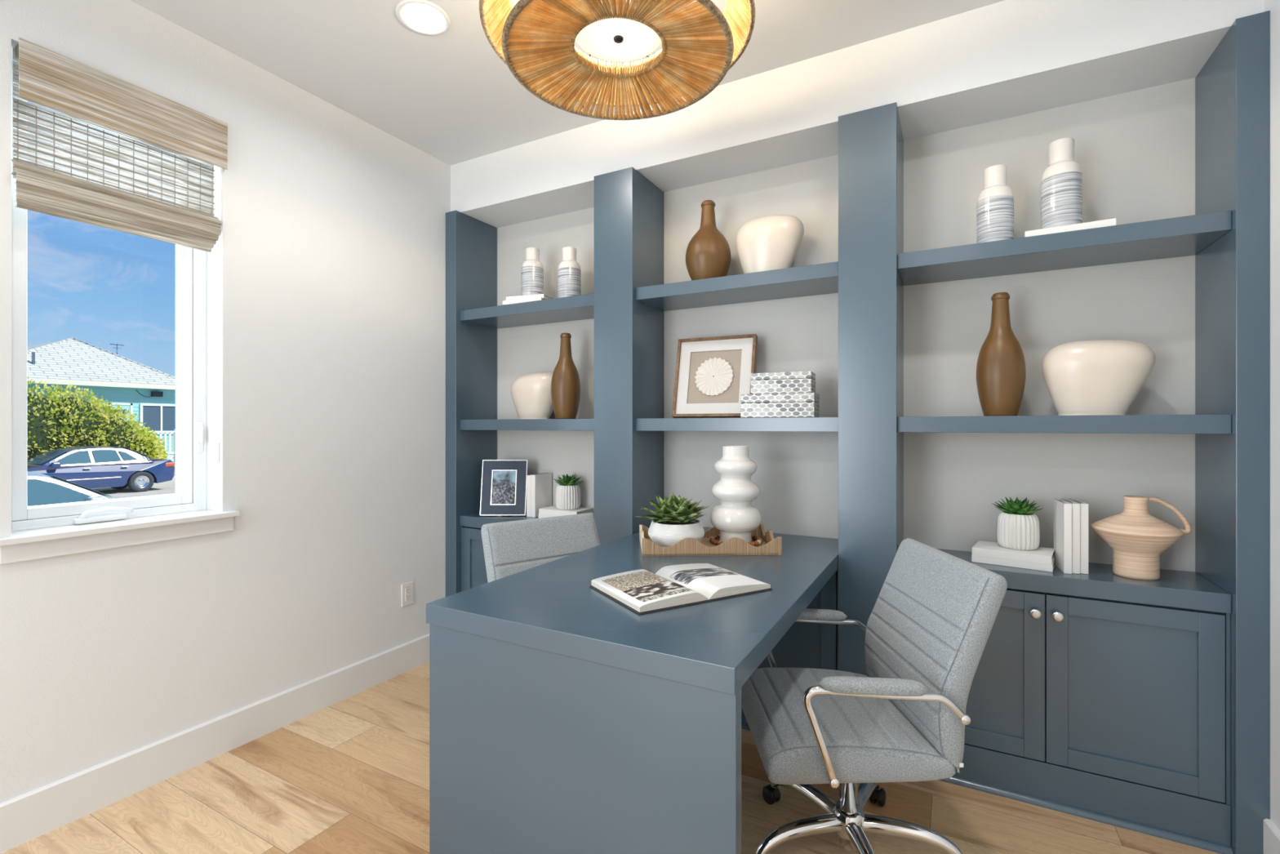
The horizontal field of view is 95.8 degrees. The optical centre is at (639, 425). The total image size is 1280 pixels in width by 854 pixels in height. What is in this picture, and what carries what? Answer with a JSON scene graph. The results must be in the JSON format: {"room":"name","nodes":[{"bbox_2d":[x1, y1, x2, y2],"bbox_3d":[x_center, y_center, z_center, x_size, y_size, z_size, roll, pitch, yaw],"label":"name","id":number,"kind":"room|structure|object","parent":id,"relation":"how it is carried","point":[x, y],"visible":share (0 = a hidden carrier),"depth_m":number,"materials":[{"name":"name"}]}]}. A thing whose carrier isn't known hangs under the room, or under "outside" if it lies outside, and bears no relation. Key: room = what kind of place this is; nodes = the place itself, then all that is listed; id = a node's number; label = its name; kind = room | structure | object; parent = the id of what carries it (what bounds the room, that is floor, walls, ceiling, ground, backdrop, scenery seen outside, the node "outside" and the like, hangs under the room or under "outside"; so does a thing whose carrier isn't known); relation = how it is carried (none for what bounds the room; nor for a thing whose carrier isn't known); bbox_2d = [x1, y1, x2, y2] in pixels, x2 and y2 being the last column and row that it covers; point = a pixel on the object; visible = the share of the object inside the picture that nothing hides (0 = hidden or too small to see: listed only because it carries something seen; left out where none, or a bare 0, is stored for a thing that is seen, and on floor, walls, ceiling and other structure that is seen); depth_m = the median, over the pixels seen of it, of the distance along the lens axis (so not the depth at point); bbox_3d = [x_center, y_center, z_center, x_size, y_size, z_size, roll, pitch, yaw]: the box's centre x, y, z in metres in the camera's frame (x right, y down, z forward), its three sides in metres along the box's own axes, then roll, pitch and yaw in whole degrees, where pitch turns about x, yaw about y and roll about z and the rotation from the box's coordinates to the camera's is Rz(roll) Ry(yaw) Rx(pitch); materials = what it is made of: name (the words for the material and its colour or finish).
{"room":"office","nodes":[
{"label":"office","id":0,"kind":"room"},
{"bbox_2d":[0,0,450,803],"bbox_3d":[-2.157,-0.099,1.431,0.150,2.740,4.849,0,0,29],"label":"wall","id":1,"kind":"structure","parent":0,"point":[326,267],"depth_m":2.39,"materials":[{"name":"white paint"}]},
{"bbox_2d":[11,56,219,531],"bbox_3d":[-1.851,-0.416,2.047,0.160,1.505,0.574,0,0,29],"label":"window","id":2,"kind":"structure","parent":1,"relation":"in","point":[190,495],"depth_m":2.17,"materials":[{"name":"white plastic"}]},
{"bbox_2d":[11,37,227,252],"bbox_3d":[-1.776,-0.922,2.014,0.072,0.507,0.580,0,0,29],"label":"roman shade","id":3,"kind":"object","parent":2,"relation":"attached to","point":[83,94],"visible":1,"depth_m":1.95,"materials":[{"name":"beige"}]},
{"bbox_2d":[0,516,233,564],"bbox_3d":[-1.755,0.385,1.999,0.014,0.057,0.635,0,0,29],"label":"trim","id":4,"kind":"structure","parent":1,"relation":"attached to","point":[71,545],"depth_m":1.94,"materials":[{"name":"white paint"}]},
{"bbox_2d":[0,509,239,546],"bbox_3d":[-1.799,0.346,2.022,0.156,0.020,0.660,0,0,29],"label":"window sill","id":5,"kind":"structure","parent":1,"relation":"attached to","point":[93,528],"depth_m":1.95,"materials":[{"name":"white paint"}]},
{"bbox_2d":[0,633,429,853],"bbox_3d":[-2.164,1.200,1.246,0.015,0.143,4.518,0,0,29],"label":"baseboard","id":6,"kind":"structure","parent":1,"relation":"attached to","point":[25,817],"depth_m":2.13,"materials":[{"name":"white paint"}]},
{"bbox_2d":[401,581,413,606],"bbox_3d":[-1.208,0.876,3.008,0.009,0.116,0.072,0,0,29],"label":"wall outlet","id":7,"kind":"object","parent":1,"relation":"attached to","point":[407,588],"visible":1,"depth_m":3.00,"materials":[{"name":"white plastic"}]},
{"bbox_2d":[405,586,410,600],"bbox_3d":[-1.206,0.876,3.007,0.003,0.068,0.033,0,0,29],"label":"receptacle","id":8,"kind":"object","parent":7,"relation":"attached to","point":[407,588],"depth_m":3.01,"materials":[{"name":"white plastic"}]},
{"bbox_2d":[129,0,1004,165],"bbox_3d":[-0.643,-1.528,0.607,3.598,0.120,5.149,0,0,29],"label":"ceiling","id":9,"kind":"structure","parent":0,"point":[448,95],"depth_m":2.26,"materials":[{"name":"white paint"}]},
{"bbox_2d":[395,0,450,35],"bbox_3d":[-0.779,-1.466,2.081,0.184,0.006,0.184,0,0,29],"label":"recessed light","id":10,"kind":"object","parent":9,"relation":"in","point":[424,17],"visible":1,"depth_m":2.08,"materials":[{"name":"white paint"}]},
{"bbox_2d":[479,0,755,120],"bbox_3d":[-0.062,-1.258,1.670,0.776,0.419,0.776,0,0,-14],"label":"pendant light","id":11,"kind":"object","parent":9,"relation":"hanging from","point":[535,39],"visible":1,"depth_m":1.68,"materials":[{"name":"brown wicker"}]},
{"bbox_2d":[575,0,661,62],"bbox_3d":[-0.062,-1.127,1.670,0.260,0.018,0.260,0,0,29],"label":"diffuser","id":12,"kind":"object","parent":11,"relation":"attached to","point":[616,40],"depth_m":1.69,"materials":[{"name":"beige glass"}]},
{"bbox_2d":[0,661,1220,853],"bbox_3d":[-0.643,1.331,0.607,3.598,0.120,5.149,0,0,29],"label":"floor","id":13,"kind":"structure","parent":0,"point":[349,775],"depth_m":1.91,"materials":[{"name":"brown wood"}]},
{"bbox_2d":[461,525,488,591],"bbox_3d":[-0.539,0.916,3.125,0.906,0.711,0.322,0,0,29],"label":"base cabinet","id":14,"kind":"object","parent":13,"relation":"on","point":[473,571],"visible":0.06,"depth_m":3.19,"materials":[{"name":"blue paint"}]},
{"bbox_2d":[459,511,538,528],"bbox_3d":[-0.533,0.530,3.135,0.906,0.058,0.301,0,0,29],"label":"countertop","id":15,"kind":"structure","parent":14,"relation":"on","point":[475,519],"depth_m":3.16,"materials":[{"name":"blue paint"}]},
{"bbox_2d":[480,459,528,515],"bbox_3d":[-0.757,0.346,3.236,0.252,0.305,0.101,0,0,0],"label":"photo frame","id":16,"kind":"object","parent":15,"relation":"on","point":[504,482],"visible":0.98,"depth_m":3.22,"materials":[{"name":"blue paper"}]},
{"bbox_2d":[492,471,515,503],"bbox_3d":[-0.757,0.346,3.223,0.136,0.189,0.041,0,0,0],"label":"photograph","id":17,"kind":"object","parent":16,"relation":"attached to","point":[504,482],"depth_m":3.22},
{"bbox_2d":[526,473,537,516],"bbox_3d":[-0.575,0.387,3.234,0.029,0.228,0.150,0,0,29],"label":"book","id":18,"kind":"object","parent":15,"relation":"on","point":[528,477],"visible":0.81,"depth_m":3.17,"materials":[{"name":"white paper"}]},
{"bbox_2d":[530,472,551,517],"bbox_3d":[-0.548,0.385,3.220,0.030,0.231,0.150,0,0,29],"label":"book","id":19,"kind":"object","parent":15,"relation":"on","point":[540,483],"visible":0.87,"depth_m":3.18,"materials":[{"name":"white paper"}]},
{"bbox_2d":[538,512,594,518],"bbox_3d":[-0.399,0.488,3.131,0.250,0.025,0.165,0,0,29],"label":"book","id":20,"kind":"object","parent":15,"relation":"on","point":[540,515],"visible":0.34,"depth_m":3.09,"materials":[{"name":"white paper"}]},
{"bbox_2d":[538,505,593,515],"bbox_3d":[-0.400,0.462,3.133,0.245,0.026,0.160,0,0,28],"label":"book","id":21,"kind":"object","parent":20,"relation":"on","point":[553,510],"visible":0.73,"depth_m":3.08,"materials":[{"name":"white paper"}]},
{"bbox_2d":[553,473,582,510],"bbox_3d":[-0.385,0.353,3.120,0.158,0.192,0.167,0,0,29],"label":"plant pot","id":22,"kind":"object","parent":21,"relation":"on","point":[568,491],"visible":1,"depth_m":3.07,"materials":[{"name":"white ceramic"}]},
{"bbox_2d":[480,512,599,582],"bbox_3d":[-0.216,0.825,2.140,0.626,0.892,0.638,0,0,-37],"label":"office chair","id":23,"kind":"object","parent":13,"relation":"on","point":[511,547],"visible":0.16,"depth_m":2.28,"materials":[{"name":"grey fabric"}]},
{"bbox_2d":[426,526,838,853],"bbox_3d":[0.160,0.885,2.066,0.904,0.774,1.514,0,0,29],"label":"desk","id":24,"kind":"object","parent":13,"relation":"on","point":[565,717],"visible":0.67,"depth_m":1.43,"materials":[{"name":"blue paint"}]},
{"bbox_2d":[589,563,772,614],"bbox_3d":[0.123,0.481,1.768,0.467,0.032,0.308,0,0,-30],"label":"open book","id":25,"kind":"object","parent":24,"relation":"on","point":[642,591],"visible":1,"depth_m":1.71,"materials":[{"name":"white paper"}]},
{"bbox_2d":[639,523,782,555],"bbox_3d":[0.271,0.463,2.364,0.535,0.068,0.312,0,0,-2],"label":"serving tray","id":26,"kind":"object","parent":24,"relation":"on","point":[688,546],"visible":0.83,"depth_m":2.21,"materials":[{"name":"brown wood"}]},
{"bbox_2d":[636,492,709,546],"bbox_3d":[0.133,0.377,2.333,0.314,0.220,0.278,0,0,29],"label":"potted plant","id":27,"kind":"object","parent":26,"relation":"on","point":[674,520],"visible":0.78,"depth_m":2.26,"materials":[{"name":"white ceramic"}]},
{"bbox_2d":[710,445,761,542],"bbox_3d":[0.397,0.286,2.401,0.211,0.401,0.211,0,0,36],"label":"vase","id":28,"kind":"object","parent":26,"relation":"on","point":[735,516],"visible":0.96,"depth_m":2.34,"materials":[{"name":"white ceramic"}]},
{"bbox_2d":[709,533,762,546],"bbox_3d":[0.397,0.476,2.401,0.218,0.021,0.216,0,0,29],"label":"bead garland","id":29,"kind":"object","parent":26,"relation":"on","point":[713,539],"visible":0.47,"depth_m":2.37,"materials":[{"name":"beige wood"}]},
{"bbox_2d":[741,568,838,730],"bbox_3d":[0.444,0.914,2.589,0.906,0.716,0.322,0,0,29],"label":"base cabinet","id":30,"kind":"object","parent":13,"relation":"on","point":[804,645],"visible":0.02,"depth_m":2.31,"materials":[{"name":"blue paint"}]},
{"bbox_2d":[445,10,1270,853],"bbox_3d":[0.437,0.041,2.590,3.297,2.461,0.329,0,0,29],"label":"bookcase","id":31,"kind":"object","parent":13,"relation":"on","point":[1228,235],"visible":0.8,"depth_m":2.16,"materials":[{"name":"blue paint"}]},
{"bbox_2d":[502,297,546,305],"bbox_3d":[-0.591,-0.651,3.106,0.235,0.022,0.165,0,0,21],"label":"book","id":32,"kind":"object","parent":31,"relation":"on","point":[522,300],"visible":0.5,"depth_m":3.03,"materials":[{"name":"white paper"}]},
{"bbox_2d":[506,293,554,300],"bbox_3d":[-0.582,-0.673,3.113,0.225,0.022,0.155,0,0,19],"label":"book","id":33,"kind":"object","parent":32,"relation":"on","point":[543,295],"visible":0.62,"depth_m":3.04,"materials":[{"name":"white paper"}]},
{"bbox_2d":[520,247,543,295],"bbox_3d":[-0.581,-0.819,3.124,0.120,0.269,0.120,0,0,29],"label":"bottle vase","id":34,"kind":"object","parent":33,"relation":"on","point":[531,269],"visible":0.98,"depth_m":3.08,"materials":[{"name":"ceramic"}]},
{"bbox_2d":[510,372,553,418],"bbox_3d":[-0.577,-0.163,3.215,0.304,0.259,0.176,0,0,19],"label":"vase","id":35,"kind":"object","parent":31,"relation":"on","point":[531,393],"visible":0.74,"depth_m":3.15,"materials":[{"name":"beige ceramic"}]},
{"bbox_2d":[551,333,580,418],"bbox_3d":[-0.387,-0.256,3.012,0.154,0.446,0.154,0,0,29],"label":"bottle","id":36,"kind":"object","parent":31,"relation":"on","point":[565,382],"visible":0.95,"depth_m":2.96,"materials":[{"name":"brown ceramic"}]},
{"bbox_2d":[557,246,581,297],"bbox_3d":[-0.368,-0.781,3.013,0.120,0.282,0.120,0,0,29],"label":"bottle vase","id":37,"kind":"object","parent":31,"relation":"on","point":[569,271],"visible":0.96,"depth_m":2.97,"materials":[{"name":"ceramic"}]},
{"bbox_2d":[685,200,731,280],"bbox_3d":[0.311,-0.831,2.643,0.207,0.382,0.207,0,0,29],"label":"bottle","id":38,"kind":"object","parent":31,"relation":"on","point":[708,254],"visible":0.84,"depth_m":2.57,"materials":[{"name":"brown ceramic"}]},
{"bbox_2d":[671,333,757,417],"bbox_3d":[0.345,-0.226,2.686,0.380,0.382,0.114,0,0,26],"label":"shadow box","id":39,"kind":"object","parent":31,"relation":"on","point":[712,374],"visible":0.94,"depth_m":2.68,"materials":[{"name":"brown wood"}]},
{"bbox_2d":[735,214,804,273],"bbox_3d":[0.564,-0.770,2.523,0.294,0.260,0.176,0,0,25],"label":"vase","id":40,"kind":"object","parent":31,"relation":"on","point":[769,242],"visible":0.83,"depth_m":2.46,"materials":[{"name":"beige ceramic"}]},
{"bbox_2d":[740,392,819,417],"bbox_3d":[0.593,-0.082,2.447,0.300,0.098,0.155,0,0,25],"label":"box","id":41,"kind":"object","parent":31,"relation":"on","point":[795,404],"visible":0.96,"depth_m":2.37,"materials":[{"name":"white"}]},
{"bbox_2d":[751,371,815,394],"bbox_3d":[0.606,-0.176,2.445,0.248,0.088,0.125,0,0,25],"label":"box","id":42,"kind":"object","parent":41,"relation":"on","point":[791,382],"visible":0.88,"depth_m":2.39,"materials":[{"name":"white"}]},
{"bbox_2d":[976,164,1013,243],"bbox_3d":[1.294,-0.789,2.108,0.116,0.297,0.116,0,0,29],"label":"bottle vase","id":43,"kind":"object","parent":31,"relation":"on","point":[995,202],"visible":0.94,"depth_m":2.07,"materials":[{"name":"ceramic"}]},
{"bbox_2d":[976,292,1026,416],"bbox_3d":[1.309,-0.256,2.100,0.154,0.446,0.154,0,0,29],"label":"vase","id":44,"kind":"object","parent":31,"relation":"on","point":[1001,370],"visible":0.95,"depth_m":2.05,"materials":[{"name":"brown glazed ceramic"}]},
{"bbox_2d":[1023,217,1115,237],"bbox_3d":[1.474,-0.654,1.998,0.245,0.028,0.170,0,0,32],"label":"book","id":45,"kind":"object","parent":31,"relation":"on","point":[1110,222],"visible":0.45,"depth_m":1.92,"materials":[{"name":"white paper"}]},
{"bbox_2d":[1040,137,1082,229],"bbox_3d":[1.467,-0.828,2.014,0.117,0.319,0.117,0,0,29],"label":"bottle vase","id":46,"kind":"object","parent":45,"relation":"on","point":[1061,181],"visible":0.96,"depth_m":1.97,"materials":[{"name":"ceramic"}]},
{"bbox_2d":[1041,340,1155,415],"bbox_3d":[1.565,-0.162,1.983,0.310,0.256,0.176,0,0,29],"label":"vase","id":47,"kind":"object","parent":31,"relation":"on","point":[1084,377],"visible":0.87,"depth_m":1.93,"materials":[{"name":"beige ceramic"}]},
{"bbox_2d":[741,537,1007,853],"bbox_3d":[0.614,0.825,1.687,0.638,0.892,0.626,0,0,0],"label":"office chair","id":48,"kind":"object","parent":13,"relation":"on","point":[931,621],"visible":0.96,"depth_m":1.58,"materials":[{"name":"fabric"}]},
{"bbox_2d":[938,588,1233,853],"bbox_3d":[1.424,0.916,2.055,0.909,0.711,0.322,0,0,29],"label":"base cabinet","id":49,"kind":"object","parent":13,"relation":"on","point":[1114,713],"visible":0.85,"depth_m":1.86,"materials":[{"name":"blue paint"}]},
{"bbox_2d":[937,548,1231,613],"bbox_3d":[1.429,0.530,2.066,0.909,0.058,0.301,0,0,29],"label":"countertop","id":50,"kind":"structure","parent":49,"relation":"on","point":[1174,588],"depth_m":1.87,"materials":[{"name":"blue paint"}]},
{"bbox_2d":[971,555,1055,572],"bbox_3d":[1.367,0.489,2.116,0.243,0.024,0.170,0,0,39],"label":"book","id":51,"kind":"object","parent":50,"relation":"on","point":[1002,562],"visible":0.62,"depth_m":2.04,"materials":[{"name":"white paper"}]},
{"bbox_2d":[972,540,1054,564],"bbox_3d":[1.366,0.462,2.117,0.240,0.028,0.167,0,0,39],"label":"book","id":52,"kind":"object","parent":51,"relation":"on","point":[1044,555],"visible":0.89,"depth_m":2.07,"materials":[{"name":"white paper"}]},
{"bbox_2d":[991,497,1043,550],"bbox_3d":[1.385,0.356,2.123,0.156,0.183,0.165,0,0,29],"label":"plant pot","id":53,"kind":"object","parent":52,"relation":"on","point":[1018,528],"visible":1,"depth_m":2.08,"materials":[{"name":"white ceramic"}]},
{"bbox_2d":[1053,497,1071,573],"bbox_3d":[1.478,0.383,2.023,0.022,0.236,0.152,0,0,25],"label":"book","id":54,"kind":"object","parent":50,"relation":"on","point":[1062,508],"visible":0.96,"depth_m":1.97,"materials":[{"name":"white paper"}]},
{"bbox_2d":[1061,498,1079,573],"bbox_3d":[1.505,0.383,2.023,0.023,0.236,0.152,0,0,25],"label":"book","id":55,"kind":"object","parent":50,"relation":"on","point":[1075,506],"visible":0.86,"depth_m":1.95,"materials":[{"name":"white paper"}]},
{"bbox_2d":[1069,498,1088,573],"bbox_3d":[1.532,0.383,2.022,0.024,0.236,0.152,0,0,25],"label":"book","id":56,"kind":"object","parent":50,"relation":"on","point":[1083,506],"visible":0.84,"depth_m":1.95,"materials":[{"name":"white paper"}]},
{"bbox_2d":[1090,495,1191,580],"bbox_3d":[1.654,0.368,1.929,0.238,0.266,0.238,0,0,-19],"label":"jug","id":57,"kind":"object","parent":50,"relation":"on","point":[1137,539],"visible":1,"depth_m":1.88,"materials":[{"name":"ceramic"}]},
{"bbox_2d":[648,519,704,546],"bbox_3d":[0.145,0.435,2.326,0.227,0.104,0.227,0,0,29],"label":"bowl","id":58,"kind":"object","parent":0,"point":[664,532],"depth_m":2.24,"materials":[{"name":"white ceramic"}]},
{"bbox_2d":[497,77,1195,572],"bbox_3d":[0.552,-0.099,2.801,3.598,2.740,0.150,0,0,29],"label":"wall","id":59,"kind":"structure","parent":0,"point":[1135,151],"depth_m":2.33,"materials":[{"name":"grey paint"}]},
{"bbox_2d":[450,0,1264,227],"bbox_3d":[0.447,-1.330,2.607,3.298,0.278,0.292,0,0,29],"label":"wall","id":60,"kind":"structure","parent":0,"point":[1006,59],"depth_m":2.21,"materials":[{"name":"white paint"}]},
{"bbox_2d":[1264,0,1279,830],"bbox_3d":[0.870,-0.099,-0.218,0.150,2.740,4.849,0,0,29],"label":"wall","id":61,"kind":"structure","parent":0,"point":[1273,6],"depth_m":1.64,"materials":[{"name":"white paint"}]},
{"bbox_2d":[1263,817,1279,853],"bbox_3d":[0.719,1.200,-0.324,0.015,0.143,4.518,0,0,29],"label":"baseboard","id":62,"kind":"structure","parent":61,"relation":"attached to","point":[1271,833],"depth_m":1.63,"materials":[{"name":"white paint"}]},
{"label":"outside","id":63,"kind":"structure","parent":0,"visible":0},
{"bbox_2d":[92,475,175,497],"bbox_3d":[-20.484,2.281,28.243,57.000,0.300,90.000,0,0,29],"label":"ground","id":64,"kind":"structure","parent":63,"point":[168,486],"depth_m":18.78,"materials":[{"name":"concrete"}]},
{"bbox_2d":[26,376,168,460],"bbox_3d":[-19.995,0.370,19.159,3.131,4.158,7.286,0,0,29],"label":"bush","id":65,"kind":"object","parent":64,"relation":"on","point":[66,421],"visible":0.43,"depth_m":19.54,"materials":[{"name":"green plant"}]},
{"bbox_2d":[26,445,174,491],"bbox_3d":[-17.403,1.389,17.761,2.060,1.485,4.620,0,0,29],"label":"car","id":66,"kind":"object","parent":64,"relation":"on","point":[91,467],"visible":0.68,"depth_m":17.79,"materials":[{"name":"blue paint"}]},
{"bbox_2d":[50,462,61,466],"bbox_3d":[-16.903,1.137,16.726,0.190,0.130,0.180,0,0,29],"label":"mirror","id":67,"kind":"object","parent":66,"relation":"attached to","point":[54,464],"depth_m":16.68,"materials":[{"name":"blue paint"}]},
{"bbox_2d":[165,462,173,466],"bbox_3d":[-15.767,1.302,19.323,0.220,0.140,0.270,0,0,29],"label":"tail lamp","id":68,"kind":"object","parent":66,"relation":"attached to","point":[167,464],"depth_m":19.28,"materials":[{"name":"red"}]},
{"bbox_2d":[26,337,175,462],"bbox_3d":[-27.832,-0.864,26.214,14.037,5.991,7.474,0,0,29],"label":"house","id":69,"kind":"structure","parent":64,"relation":"on","point":[149,393],"depth_m":24.30,"materials":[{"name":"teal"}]},
{"bbox_2d":[17,471,199,531],"bbox_3d":[-9.324,1.389,8.553,2.060,1.485,4.620,0,0,29],"label":"car","id":70,"kind":"object","parent":64,"relation":"on","point":[42,489],"visible":0.11,"depth_m":8.45,"materials":[{"name":"silver metal"}]},
{"bbox_2d":[86,496,105,501],"bbox_3d":[-8.182,1.137,8.694,0.190,0.130,0.180,0,0,29],"label":"mirror","id":71,"kind":"object","parent":70,"relation":"attached to","point":[88,498],"depth_m":8.64,"materials":[{"name":"silver metal"}]},
{"bbox_2d":[148,428,175,475],"bbox_3d":[-19.287,1.141,25.005,0.120,1.980,5.730,0,0,29],"label":"porch railing","id":72,"kind":"object","parent":64,"relation":"on","point":[170,452],"visible":0.1,"depth_m":24.25,"materials":[{"name":"white paint"}]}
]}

